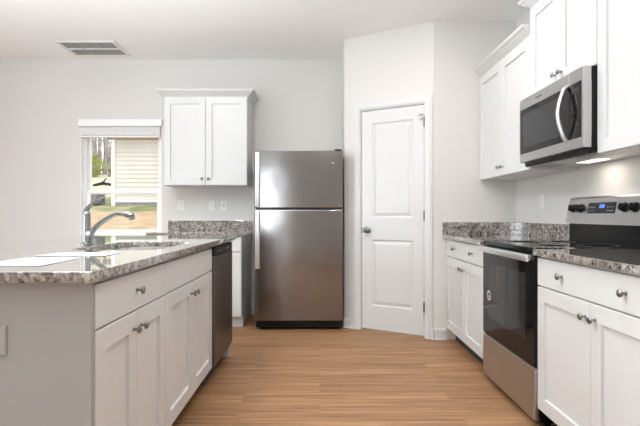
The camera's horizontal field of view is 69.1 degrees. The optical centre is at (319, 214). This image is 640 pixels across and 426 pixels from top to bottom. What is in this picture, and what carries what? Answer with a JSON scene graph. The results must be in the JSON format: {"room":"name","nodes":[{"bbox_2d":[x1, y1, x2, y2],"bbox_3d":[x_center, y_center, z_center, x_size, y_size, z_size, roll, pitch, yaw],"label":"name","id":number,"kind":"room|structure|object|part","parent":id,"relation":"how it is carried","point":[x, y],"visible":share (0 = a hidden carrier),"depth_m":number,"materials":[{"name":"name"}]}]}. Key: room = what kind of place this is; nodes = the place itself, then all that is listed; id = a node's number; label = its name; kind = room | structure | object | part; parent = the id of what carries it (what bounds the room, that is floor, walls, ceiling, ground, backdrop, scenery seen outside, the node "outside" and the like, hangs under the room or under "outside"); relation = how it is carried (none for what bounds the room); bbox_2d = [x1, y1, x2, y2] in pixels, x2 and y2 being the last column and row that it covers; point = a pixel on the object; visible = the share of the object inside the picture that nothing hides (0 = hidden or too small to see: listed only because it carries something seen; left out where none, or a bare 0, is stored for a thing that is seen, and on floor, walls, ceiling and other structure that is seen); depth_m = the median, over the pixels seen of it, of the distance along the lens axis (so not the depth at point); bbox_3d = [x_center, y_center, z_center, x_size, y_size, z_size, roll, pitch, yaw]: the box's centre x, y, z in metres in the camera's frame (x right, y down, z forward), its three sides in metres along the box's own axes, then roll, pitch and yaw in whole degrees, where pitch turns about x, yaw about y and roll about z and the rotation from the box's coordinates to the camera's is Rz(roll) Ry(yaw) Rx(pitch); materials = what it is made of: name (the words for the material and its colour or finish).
{"room":"kitchen","nodes":[
{"label":"kitchen","id":0,"kind":"room"},
{"bbox_2d":[0,60,341,313],"bbox_3d":[-1.980,-0.300,5.140,4.440,2.780,0.140,0,0,0],"label":"wall","id":1,"kind":"structure","parent":0,"point":[298,107],"depth_m":5.07,"materials":[{"name":"white paint"}]},
{"bbox_2d":[81,127,161,235],"bbox_3d":[-2.163,-0.388,5.117,0.923,1.275,0.155,0,0,0],"label":"window","id":2,"kind":"structure","parent":1,"relation":"in","point":[86,143],"depth_m":5.13,"materials":[{"name":"white plastic"}]},
{"bbox_2d":[78,119,161,137],"bbox_3d":[-2.163,-0.938,5.069,0.903,0.195,0.068,0,0,0],"label":"window blind","id":3,"kind":"object","parent":2,"relation":"attached to","point":[90,128],"visible":1,"depth_m":5.05,"materials":[{"name":"white plastic"}]},
{"bbox_3d":[-2.163,-0.983,5.077,0.859,0.055,0.045,0,0,0],"label":"head rail","id":4,"kind":"part","parent":3,"relation":"part of","materials":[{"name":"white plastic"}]},
{"bbox_3d":[-2.163,-0.849,5.077,0.859,0.018,0.050,0,0,0],"label":"rail","id":5,"kind":"part","parent":3,"relation":"part of","materials":[{"name":"white plastic"}]},
{"bbox_3d":[-2.163,-0.033,5.144,0.811,0.464,0.030,0,0,0],"label":"sash","id":6,"kind":"part","parent":2,"relation":"part of","materials":[{"name":"white plastic"}]},
{"bbox_3d":[-2.163,-0.607,5.177,0.811,0.764,0.030,0,0,0],"label":"sash","id":7,"kind":"part","parent":2,"relation":"part of","materials":[{"name":"glass"}]},
{"bbox_2d":[177,200,183,210],"bbox_3d":[-1.510,-0.098,5.064,0.074,0.116,0.009,0,0,0],"label":"outlet","id":8,"kind":"object","parent":1,"relation":"attached to","point":[180,203],"visible":1,"depth_m":5.06,"materials":[{"name":"white plastic"}]},
{"bbox_2d":[155,88,258,186],"bbox_3d":[-1.157,-0.780,4.869,0.987,0.971,0.400,0,0,0],"label":"upper cabinet","id":9,"kind":"object","parent":1,"relation":"attached to","point":[208,131],"visible":1,"depth_m":4.73,"materials":[{"name":"white paint"}]},
{"bbox_3d":[-1.369,-0.743,4.729,0.419,0.887,0.019,0,0,0],"label":"door","id":10,"kind":"part","parent":9,"relation":"part of","materials":[{"name":"white paint"}]},
{"bbox_3d":[-1.157,-1.227,4.869,0.987,0.078,0.400,0,0,0],"label":"crown moulding","id":11,"kind":"part","parent":9,"relation":"part of","materials":[{"name":"white paint"}]},
{"bbox_3d":[-0.947,-0.743,4.729,0.419,0.887,0.019,0,0,0],"label":"door","id":12,"kind":"part","parent":9,"relation":"part of","materials":[{"name":"white paint"}]},
{"bbox_2d":[168,221,251,229],"bbox_3d":[-1.190,0.119,5.059,0.910,0.105,0.020,0,0,0],"label":"backsplash","id":13,"kind":"structure","parent":1,"relation":"attached to","point":[172,225],"depth_m":5.05,"materials":[{"name":"stone"}]},
{"bbox_2d":[209,200,214,210],"bbox_3d":[-1.172,-0.096,5.063,0.074,0.116,0.012,0,0,0],"label":"light switch","id":14,"kind":"object","parent":1,"relation":"attached to","point":[211,202],"visible":1,"depth_m":5.06,"materials":[{"name":"white plastic"}]},
{"bbox_2d":[221,200,226,210],"bbox_3d":[-1.041,-0.096,5.064,0.074,0.116,0.010,0,0,0],"label":"outlet","id":15,"kind":"object","parent":1,"relation":"attached to","point":[223,202],"visible":1,"depth_m":5.06,"materials":[{"name":"white plastic"}]},
{"bbox_2d":[0,0,528,59],"bbox_3d":[-1.240,-1.740,1.035,6.200,0.100,8.350,0,0,0],"label":"ceiling","id":16,"kind":"structure","parent":0,"point":[145,29],"depth_m":4.07,"materials":[{"name":"white paint"}]},
{"bbox_2d":[53,41,130,55],"bbox_3d":[-2.292,-1.684,4.730,0.590,0.011,0.426,0,0,0],"label":"ceiling vent","id":17,"kind":"object","parent":16,"relation":"in","point":[77,48],"visible":1,"depth_m":4.72,"materials":[{"name":"white metal"}]},
{"bbox_2d":[342,45,343,323],"bbox_3d":[0.290,-0.300,4.885,0.100,2.780,0.650,0,0,0],"label":"wall","id":18,"kind":"structure","parent":0,"point":[343,45],"depth_m":4.65,"materials":[{"name":"white paint"}]},
{"bbox_2d":[171,314,554,425],"bbox_3d":[-1.240,1.120,1.035,6.200,0.060,8.350,0,0,0],"label":"floor","id":19,"kind":"structure","parent":0,"point":[270,376],"depth_m":2.95,"materials":[{"name":"brown wood"}]},
{"bbox_2d":[0,283,229,425],"bbox_3d":[-1.067,0.647,2.488,0.765,0.886,2.188,0,0,0],"label":"panel","id":20,"kind":"object","parent":19,"relation":"on","point":[47,369],"visible":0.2,"depth_m":1.39,"materials":[{"name":"grey paint"}]},
{"bbox_2d":[0,325,6,355],"bbox_3d":[-0.996,0.377,1.391,0.119,0.090,0.006,0,0,0],"label":"cover plate","id":21,"kind":"object","parent":20,"relation":"attached to","point":[3,328],"visible":1,"depth_m":1.39,"materials":[{"name":"grey paint"}]},
{"bbox_3d":[-1.067,0.647,1.403,0.765,0.886,0.018,0,0,0],"label":"panel","id":22,"kind":"part","parent":20,"relation":"part of","materials":[{"name":"grey paint"}]},
{"bbox_2d":[0,236,235,282],"bbox_3d":[-1.290,0.184,2.518,1.260,0.034,2.325,0,0,0],"label":"countertop","id":23,"kind":"structure","parent":20,"relation":"on","point":[84,269],"depth_m":1.94,"materials":[{"name":"stone"}]},
{"bbox_2d":[0,258,77,265],"bbox_3d":[-1.015,0.166,1.640,0.216,0.001,0.279,0,0,-3],"label":"paper sheet","id":24,"kind":"object","parent":23,"relation":"on","point":[22,261],"visible":1,"depth_m":1.63,"materials":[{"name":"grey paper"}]},
{"bbox_2d":[37,252,121,255],"bbox_3d":[-1.000,0.166,1.940,0.284,0.001,0.178,0,0,0],"label":"paper sheet","id":25,"kind":"object","parent":23,"relation":"on","point":[73,253],"visible":1,"depth_m":1.93,"materials":[{"name":"white paper"}]},
{"bbox_2d":[80,196,134,244],"bbox_3d":[-1.182,0.032,2.600,0.303,0.269,0.066,0,0,0],"label":"faucet","id":26,"kind":"object","parent":23,"relation":"on","point":[88,232],"visible":1,"depth_m":2.59,"materials":[{"name":"silver metal"}]},
{"bbox_3d":[-1.261,-0.052,2.600,0.127,0.099,0.038,0,0,0],"label":"lever","id":27,"kind":"part","parent":26,"relation":"part of","materials":[{"name":"silver metal"}]},
{"bbox_3d":[-1.175,0.065,2.600,0.269,0.170,0.038,0,0,0],"label":"spout","id":28,"kind":"part","parent":26,"relation":"part of","materials":[{"name":"silver metal"}]},
{"bbox_2d":[110,247,167,249],"bbox_3d":[-0.984,0.303,2.540,0.444,0.202,0.732,0,0,0],"label":"sink","id":29,"kind":"object","parent":23,"relation":"in","point":[127,248],"visible":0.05,"depth_m":2.88,"materials":[{"name":"metal"}]},
{"bbox_3d":[-1.071,0.647,3.572,0.759,0.886,0.020,0,0,0],"label":"panel","id":30,"kind":"part","parent":20,"relation":"part of","materials":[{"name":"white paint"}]},
{"bbox_2d":[94,263,164,425],"bbox_3d":[-0.978,0.647,1.738,0.651,0.885,0.649,0,0,0],"label":"base cabinet","id":31,"kind":"object","parent":19,"relation":"on","point":[129,308],"visible":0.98,"depth_m":1.68,"materials":[{"name":"white paint"}]},
{"bbox_3d":[-0.693,0.666,1.579,0.019,0.615,0.319,0,0,0],"label":"door","id":32,"kind":"part","parent":31,"relation":"part of","materials":[{"name":"white paint"}]},
{"bbox_3d":[-0.693,0.284,1.740,0.019,0.138,0.641,0,0,0],"label":"drawer","id":33,"kind":"part","parent":31,"relation":"part of","materials":[{"name":"white paint"}]},
{"bbox_3d":[-0.667,0.421,1.706,0.031,0.030,0.031,0,0,0],"label":"knob","id":34,"kind":"part","parent":31,"relation":"part of","materials":[{"name":"silver metal"}]},
{"bbox_3d":[-0.667,0.282,1.740,0.031,0.030,0.031,0,0,0],"label":"knob","id":35,"kind":"part","parent":31,"relation":"part of","materials":[{"name":"silver metal"}]},
{"bbox_3d":[-0.667,0.421,1.774,0.031,0.030,0.031,0,0,0],"label":"knob","id":36,"kind":"part","parent":31,"relation":"part of","materials":[{"name":"silver metal"}]},
{"bbox_3d":[-0.693,0.666,1.901,0.019,0.615,0.319,0,0,0],"label":"door","id":37,"kind":"part","parent":31,"relation":"part of","materials":[{"name":"white paint"}]},
{"bbox_2d":[161,248,211,425],"bbox_3d":[-0.978,0.647,2.509,0.651,0.886,0.893,0,0,0],"label":"base cabinet","id":38,"kind":"object","parent":19,"relation":"on","point":[188,278],"visible":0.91,"depth_m":2.41,"materials":[{"name":"white paint"}]},
{"bbox_3d":[-0.693,0.666,2.285,0.019,0.615,0.443,0,0,0],"label":"door","id":39,"kind":"part","parent":38,"relation":"part of","materials":[{"name":"white paint"}]},
{"bbox_3d":[-0.693,0.284,2.509,0.019,0.138,0.889,0,0,0],"label":"drawer","id":40,"kind":"part","parent":38,"relation":"part of","materials":[{"name":"white paint"}]},
{"bbox_3d":[-0.693,0.666,2.732,0.019,0.615,0.443,0,0,0],"label":"door","id":41,"kind":"part","parent":38,"relation":"part of","materials":[{"name":"white paint"}]},
{"bbox_2d":[200,242,231,384],"bbox_3d":[-0.974,0.650,3.259,0.617,0.880,0.594,0,0,0],"label":"dishwasher","id":42,"kind":"object","parent":19,"relation":"on","point":[221,270],"visible":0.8,"depth_m":3.17,"materials":[{"name":"silver metal"}]},
{"bbox_3d":[-1.003,1.041,3.258,0.520,0.098,0.580,0,0,0],"label":"toe plate","id":43,"kind":"part","parent":42,"relation":"part of","materials":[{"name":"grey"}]},
{"bbox_3d":[-0.685,0.622,3.259,0.036,0.707,0.594,0,0,0],"label":"door","id":44,"kind":"part","parent":42,"relation":"part of","materials":[{"name":"silver metal"}]},
{"bbox_3d":[-0.686,0.238,3.259,0.034,0.056,0.594,0,0,0],"label":"control panel","id":45,"kind":"part","parent":42,"relation":"part of","materials":[{"name":"black plastic"}]},
{"bbox_2d":[230,234,250,326],"bbox_3d":[-1.160,0.647,4.729,0.830,0.885,0.671,0,0,0],"label":"base cabinet","id":46,"kind":"object","parent":19,"relation":"on","point":[241,247],"visible":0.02,"depth_m":4.50,"materials":[{"name":"white paint"}]},
{"bbox_2d":[146,230,251,235],"bbox_3d":[-1.190,0.188,4.734,0.910,0.032,0.669,0,0,0],"label":"countertop","id":47,"kind":"structure","parent":46,"relation":"on","point":[168,232],"depth_m":4.44,"materials":[{"name":"stone"}]},
{"bbox_3d":[-1.160,0.284,4.434,0.826,0.138,0.019,0,0,0],"label":"drawer","id":48,"kind":"part","parent":46,"relation":"part of","materials":[{"name":"white paint"}]},
{"bbox_3d":[-0.953,0.666,4.434,0.412,0.615,0.019,0,0,0],"label":"door","id":49,"kind":"part","parent":46,"relation":"part of","materials":[{"name":"white paint"}]},
{"bbox_2d":[254,149,342,328],"bbox_3d":[-0.195,0.239,4.678,0.828,1.701,0.733,0,0,0],"label":"refrigerator","id":50,"kind":"object","parent":19,"relation":"on","point":[298,195],"visible":1,"depth_m":4.34,"materials":[{"name":"grey metal"}]},
{"bbox_3d":[-0.577,0.232,4.326,0.040,0.547,0.028,0,0,0],"label":"handle","id":51,"kind":"part","parent":50,"relation":"part of","materials":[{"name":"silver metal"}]},
{"bbox_3d":[-0.577,-0.324,4.326,0.040,0.506,0.028,0,0,0],"label":"handle","id":52,"kind":"part","parent":50,"relation":"part of","materials":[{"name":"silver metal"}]},
{"bbox_3d":[-0.195,0.474,4.374,0.828,1.040,0.068,0,0,0],"label":"door","id":53,"kind":"part","parent":50,"relation":"part of","materials":[{"name":"metal"}]},
{"bbox_3d":[-0.195,-0.328,4.374,0.828,0.538,0.068,0,0,0],"label":"freezer door","id":54,"kind":"part","parent":50,"relation":"part of","materials":[{"name":"metal"}]},
{"bbox_2d":[447,239,483,363],"bbox_3d":[1.391,0.647,3.576,0.651,0.885,0.958,0,0,0],"label":"base cabinet","id":55,"kind":"object","parent":19,"relation":"on","point":[464,260],"visible":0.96,"depth_m":3.49,"materials":[{"name":"white paint"}]},
{"bbox_3d":[1.107,0.666,3.789,0.019,0.615,0.458,0,0,0],"label":"door","id":56,"kind":"part","parent":55,"relation":"part of","materials":[{"name":"white paint"}]},
{"bbox_3d":[1.107,0.284,3.558,0.019,0.138,0.919,0,0,0],"label":"drawer","id":57,"kind":"part","parent":55,"relation":"part of","materials":[{"name":"white paint"}]},
{"bbox_3d":[1.107,0.666,3.328,0.019,0.615,0.458,0,0,0],"label":"door","id":58,"kind":"part","parent":55,"relation":"part of","materials":[{"name":"white paint"}]},
{"bbox_2d":[442,234,566,244],"bbox_3d":[1.395,0.188,3.576,0.647,0.032,0.965,0,0,0],"label":"countertop","id":59,"kind":"structure","parent":55,"relation":"on","point":[478,239],"depth_m":3.48,"materials":[{"name":"stone"}]},
{"bbox_2d":[478,193,639,425],"bbox_3d":[1.379,0.490,2.717,0.662,1.200,0.744,0,0,0],"label":"range","id":60,"kind":"object","parent":19,"relation":"on","point":[510,267],"visible":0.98,"depth_m":2.63,"materials":[{"name":"black glass"}]},
{"bbox_3d":[1.067,0.222,2.717,0.038,0.036,0.722,0,0,0],"label":"door handle","id":61,"kind":"part","parent":60,"relation":"part of","materials":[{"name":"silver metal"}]},
{"bbox_3d":[1.099,0.912,2.717,0.027,0.265,0.740,0,0,0],"label":"storage drawer","id":62,"kind":"part","parent":60,"relation":"part of","materials":[{"name":"silver metal"}]},
{"bbox_3d":[1.099,0.487,2.717,0.027,0.570,0.740,0,0,0],"label":"oven door","id":63,"kind":"part","parent":60,"relation":"part of","materials":[{"name":"black glass"}]},
{"bbox_2d":[484,240,639,251],"bbox_3d":[1.373,0.182,2.717,0.567,0.026,0.744,0,0,0],"label":"cooktop","id":64,"kind":"object","parent":60,"relation":"in","point":[508,245],"depth_m":2.62,"materials":[{"name":"black glass"}]},
{"bbox_3d":[1.632,-0.039,3.013,0.042,0.054,0.054,0,0,0],"label":"control knob","id":65,"kind":"part","parent":60,"relation":"part of","materials":[{"name":"black plastic"}]},
{"bbox_3d":[1.632,-0.039,2.928,0.042,0.054,0.054,0,0,0],"label":"control knob","id":66,"kind":"part","parent":60,"relation":"part of","materials":[{"name":"black plastic"}]},
{"bbox_3d":[1.632,-0.039,2.508,0.042,0.054,0.054,0,0,0],"label":"control knob","id":67,"kind":"part","parent":60,"relation":"part of","materials":[{"name":"black plastic"}]},
{"bbox_3d":[1.632,-0.039,2.423,0.042,0.054,0.054,0,0,0],"label":"control knob","id":68,"kind":"part","parent":60,"relation":"part of","materials":[{"name":"black plastic"}]},
{"bbox_2d":[538,257,639,425],"bbox_3d":[1.391,0.647,1.885,0.651,0.885,0.915,0,0,0],"label":"base cabinet","id":69,"kind":"object","parent":19,"relation":"on","point":[589,316],"visible":1,"depth_m":1.91,"materials":[{"name":"white paint"}]},
{"bbox_3d":[1.081,0.282,2.104,0.031,0.030,0.031,0,0,0],"label":"knob","id":70,"kind":"part","parent":69,"relation":"part of","materials":[{"name":"silver metal"}]},
{"bbox_3d":[1.107,0.666,2.113,0.019,0.615,0.454,0,0,0],"label":"door","id":71,"kind":"part","parent":69,"relation":"part of","materials":[{"name":"white paint"}]},
{"bbox_3d":[1.081,0.421,1.919,0.031,0.030,0.031,0,0,0],"label":"knob","id":72,"kind":"part","parent":69,"relation":"part of","materials":[{"name":"silver metal"}]},
{"bbox_2d":[533,249,639,274],"bbox_3d":[1.395,0.188,1.873,0.647,0.032,0.935,0,0,0],"label":"countertop","id":73,"kind":"structure","parent":69,"relation":"on","point":[622,260],"depth_m":1.95,"materials":[{"name":"stone"}]},
{"bbox_3d":[1.107,0.284,1.885,0.019,0.138,0.911,0,0,0],"label":"drawer","id":74,"kind":"part","parent":69,"relation":"part of","materials":[{"name":"white paint"}]},
{"bbox_3d":[1.081,0.421,1.851,0.031,0.030,0.031,0,0,0],"label":"knob","id":75,"kind":"part","parent":69,"relation":"part of","materials":[{"name":"silver metal"}]},
{"bbox_3d":[1.107,0.666,1.656,0.019,0.615,0.454,0,0,0],"label":"door","id":76,"kind":"part","parent":69,"relation":"part of","materials":[{"name":"white paint"}]},
{"bbox_3d":[1.081,0.282,1.665,0.031,0.030,0.031,0,0,0],"label":"knob","id":77,"kind":"part","parent":69,"relation":"part of","materials":[{"name":"silver metal"}]},
{"bbox_2d":[344,21,433,327],"bbox_3d":[0.634,-0.300,4.335,0.907,2.780,0.110,0,0,30],"label":"wall","id":78,"kind":"structure","parent":0,"point":[395,63],"depth_m":4.34,"materials":[{"name":"white paint"}]},
{"bbox_2d":[343,317,353,328],"bbox_3d":[0.281,1.042,4.463,0.108,0.096,0.022,0,0,30],"label":"baseboard","id":79,"kind":"structure","parent":78,"relation":"attached to","point":[348,322],"depth_m":4.46,"materials":[{"name":"white paint"}]},
{"bbox_2d":[354,94,432,338],"bbox_3d":[0.672,0.019,4.277,0.758,2.141,0.173,0,0,30],"label":"door","id":80,"kind":"structure","parent":78,"relation":"in","point":[393,139],"depth_m":4.25,"materials":[{"name":"white paint"}]},
{"bbox_3d":[0.436,0.145,4.353,0.064,0.064,0.069,0,0,30],"label":"knob","id":81,"kind":"part","parent":80,"relation":"part of","materials":[{"name":"silver metal"}]},
{"bbox_2d":[434,21,515,338],"bbox_3d":[1.360,-0.300,4.110,0.720,2.780,0.100,0,0,0],"label":"wall","id":82,"kind":"structure","parent":0,"point":[460,195],"depth_m":4.06,"materials":[{"name":"white paint"}]},
{"bbox_2d":[434,328,446,339],"bbox_3d":[1.052,1.042,4.048,0.106,0.096,0.022,0,0,0],"label":"baseboard","id":83,"kind":"structure","parent":82,"relation":"attached to","point":[439,333],"depth_m":4.04,"materials":[{"name":"white paint"}]},
{"bbox_2d":[442,222,514,233],"bbox_3d":[1.385,0.119,4.049,0.626,0.105,0.020,0,0,0],"label":"backsplash","id":84,"kind":"structure","parent":82,"relation":"attached to","point":[447,227],"depth_m":4.04,"materials":[{"name":"stone"}]},
{"bbox_2d":[516,8,639,223],"bbox_3d":[1.790,-0.300,1.105,0.140,2.780,8.210,0,0,0],"label":"wall","id":85,"kind":"structure","parent":0,"point":[620,176],"depth_m":3.24,"materials":[{"name":"white paint"}]},
{"bbox_2d":[474,24,577,180],"bbox_3d":[1.531,-0.780,3.571,0.374,0.971,0.968,0,0,0],"label":"upper cabinet","id":86,"kind":"object","parent":85,"relation":"attached to","point":[504,73],"visible":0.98,"depth_m":3.51,"materials":[{"name":"white paint"}]},
{"bbox_3d":[1.405,-0.743,3.812,0.019,0.887,0.480,0,0,0],"label":"door","id":87,"kind":"part","parent":86,"relation":"part of","materials":[{"name":"white paint"}]},
{"bbox_3d":[1.379,-1.227,3.571,0.070,0.078,0.968,0,0,0],"label":"crown moulding","id":88,"kind":"part","parent":86,"relation":"part of","materials":[{"name":"white paint"}]},
{"bbox_3d":[1.405,-0.743,3.330,0.019,0.887,0.480,0,0,0],"label":"door","id":89,"kind":"part","parent":86,"relation":"part of","materials":[{"name":"white paint"}]},
{"bbox_2d":[539,194,543,209],"bbox_3d":[1.714,-0.097,3.595,0.009,0.116,0.074,0,0,0],"label":"outlet","id":90,"kind":"object","parent":85,"relation":"attached to","point":[541,197],"visible":1,"depth_m":3.59,"materials":[{"name":"white plastic"}]},
{"bbox_2d":[515,222,568,239],"bbox_3d":[1.709,0.119,3.576,0.020,0.105,0.965,0,0,0],"label":"backsplash","id":91,"kind":"structure","parent":85,"relation":"attached to","point":[559,231],"depth_m":3.53,"materials":[{"name":"stone"}]},
{"bbox_2d":[518,0,596,94],"bbox_3d":[1.531,-1.095,2.748,0.374,0.681,0.813,0,0,0],"label":"upper cabinet","id":92,"kind":"object","parent":85,"relation":"attached to","point":[563,33],"visible":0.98,"depth_m":2.72,"materials":[{"name":"white paint"}]},
{"bbox_3d":[1.531,-1.397,2.748,0.374,0.078,0.813,0,0,0],"label":"crown moulding","id":93,"kind":"part","parent":92,"relation":"part of","materials":[{"name":"white paint"}]},
{"bbox_3d":[1.405,-1.058,2.898,0.019,0.597,0.367,0,0,0],"label":"door","id":94,"kind":"part","parent":92,"relation":"part of","materials":[{"name":"white paint"}]},
{"bbox_3d":[1.405,-1.058,2.529,0.019,0.597,0.367,0,0,0],"label":"door","id":95,"kind":"part","parent":92,"relation":"part of","materials":[{"name":"white paint"}]},
{"bbox_2d":[520,66,639,166],"bbox_3d":[1.491,-0.531,2.712,0.448,0.438,0.742,0,0,0],"label":"microwave","id":96,"kind":"object","parent":92,"relation":"attached to","point":[558,122],"visible":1,"depth_m":2.56,"materials":[{"name":"silver metal"}]},
{"bbox_3d":[1.334,-0.538,2.774,0.012,0.288,0.598,0,0,0],"label":"door glass","id":97,"kind":"part","parent":96,"relation":"part of","materials":[{"name":"black glass"}]},
{"bbox_3d":[1.349,-0.545,2.779,0.043,0.410,0.609,0,0,0],"label":"door","id":98,"kind":"part","parent":96,"relation":"part of","materials":[{"name":"silver metal"}]},
{"bbox_3d":[1.301,-0.538,2.492,0.067,0.307,0.029,0,0,0],"label":"door handle","id":99,"kind":"part","parent":96,"relation":"part of","materials":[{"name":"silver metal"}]},
{"bbox_2d":[597,0,639,153],"bbox_3d":[1.531,-0.869,1.839,0.374,1.134,1.000,0,0,0],"label":"upper cabinet","id":100,"kind":"object","parent":85,"relation":"attached to","point":[618,21],"visible":1,"depth_m":2.19,"materials":[{"name":"white paint"}]},
{"label":"outside","id":101,"kind":"structure","parent":0,"visible":0},
{"bbox_2d":[92,174,110,196],"bbox_3d":[-4.500,-2.228,37.000,59.000,3.423,46.000,0,0,0],"label":"hillside","id":102,"kind":"structure","parent":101,"point":[100,178],"depth_m":19.88,"materials":[{"name":"soil"}]},
{"bbox_2d":[94,138,97,174],"bbox_3d":[-15.041,-7.296,31.634,1.577,9.805,1.899,0,0,24],"label":"bare tree","id":103,"kind":"object","parent":102,"relation":"on","point":[95,152],"visible":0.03,"depth_m":31.57,"materials":[{"name":"grey plant"}]},
{"bbox_2d":[95,138,100,173],"bbox_3d":[-13.290,-6.929,27.682,1.538,9.925,2.061,0,0,-19],"label":"bare tree","id":104,"kind":"object","parent":102,"relation":"on","point":[99,139],"visible":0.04,"depth_m":27.78,"materials":[{"name":"grey plant"}]},
{"bbox_2d":[92,138,104,167],"bbox_3d":[-13.091,-6.246,26.781,1.700,8.642,1.996,0,0,7],"label":"bare tree","id":105,"kind":"object","parent":102,"relation":"on","point":[93,147],"visible":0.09,"depth_m":26.82,"materials":[{"name":"grey plant"}]},
{"bbox_2d":[92,155,106,176],"bbox_3d":[-11.744,-2.489,24.197,1.263,1.273,1.265,0,0,0],"label":"bush","id":106,"kind":"object","parent":102,"relation":"on","point":[95,159],"visible":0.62,"depth_m":24.14,"materials":[{"name":"green plant"}]},
{"bbox_2d":[94,139,107,174],"bbox_3d":[-13.122,-6.569,28.879,2.070,8.964,1.763,0,0,-45],"label":"bare tree","id":107,"kind":"object","parent":102,"relation":"on","point":[106,168],"visible":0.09,"depth_m":28.74,"materials":[{"name":"grey plant"}]},
{"bbox_2d":[93,178,110,185],"bbox_3d":[-8.400,-1.253,18.003,0.722,0.342,0.142,0,0,-4],"label":"fallen branch","id":108,"kind":"object","parent":102,"relation":"on","point":[103,182],"visible":0.85,"depth_m":17.97,"materials":[{"name":"black wood"}]},
{"bbox_2d":[101,138,105,174],"bbox_3d":[-15.057,-7.023,32.503,2.058,9.062,2.097,0,0,-3],"label":"bare tree","id":109,"kind":"object","parent":102,"relation":"on","point":[104,144],"visible":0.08,"depth_m":32.53,"materials":[{"name":"grey plant"}]},
{"bbox_2d":[96,138,110,168],"bbox_3d":[-15.026,-6.352,36.492,18.386,6.896,5.067,0,0,0],"label":"thicket","id":110,"kind":"object","parent":102,"relation":"on","point":[96,138],"visible":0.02,"depth_m":35.61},
{"bbox_2d":[106,138,110,176],"bbox_3d":[-11.113,-7.549,25.041,1.885,11.724,2.271,0,0,1],"label":"bare tree","id":111,"kind":"object","parent":102,"relation":"on","point":[107,140],"visible":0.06,"depth_m":24.90,"materials":[{"name":"grey plant"}]},
{"bbox_2d":[107,138,157,205],"bbox_3d":[-0.830,-1.860,15.500,9.800,4.100,7.800,0,0,0],"label":"neighbor house","id":112,"kind":"structure","parent":102,"relation":"on","point":[134,161],"depth_m":12.01,"materials":[{"name":"beige plastic"}]},
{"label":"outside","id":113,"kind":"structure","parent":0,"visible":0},
{"bbox_2d":[91,197,156,211],"bbox_3d":[-4.500,-0.303,12.450,59.000,0.481,3.100,0,0,0],"label":"lawn","id":114,"kind":"structure","parent":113,"point":[106,207],"depth_m":11.51,"materials":[{"name":"green plant"}]},
{"bbox_2d":[91,194,104,204],"bbox_3d":[-5.950,-0.440,12.194,0.440,0.360,0.512,0,0,0],"label":"outdoor air conditioner unit","id":115,"kind":"object","parent":114,"relation":"on","point":[93,196],"visible":0.16,"depth_m":12.06,"materials":[{"name":"grey metal"}]},
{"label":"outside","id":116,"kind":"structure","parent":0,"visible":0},
{"bbox_2d":[91,211,156,228],"bbox_3d":[-4.500,0.228,8.200,59.000,0.648,5.400,0,0,0],"label":"soil","id":117,"kind":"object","parent":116,"point":[143,220],"visible":0.05,"depth_m":9.26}
]}

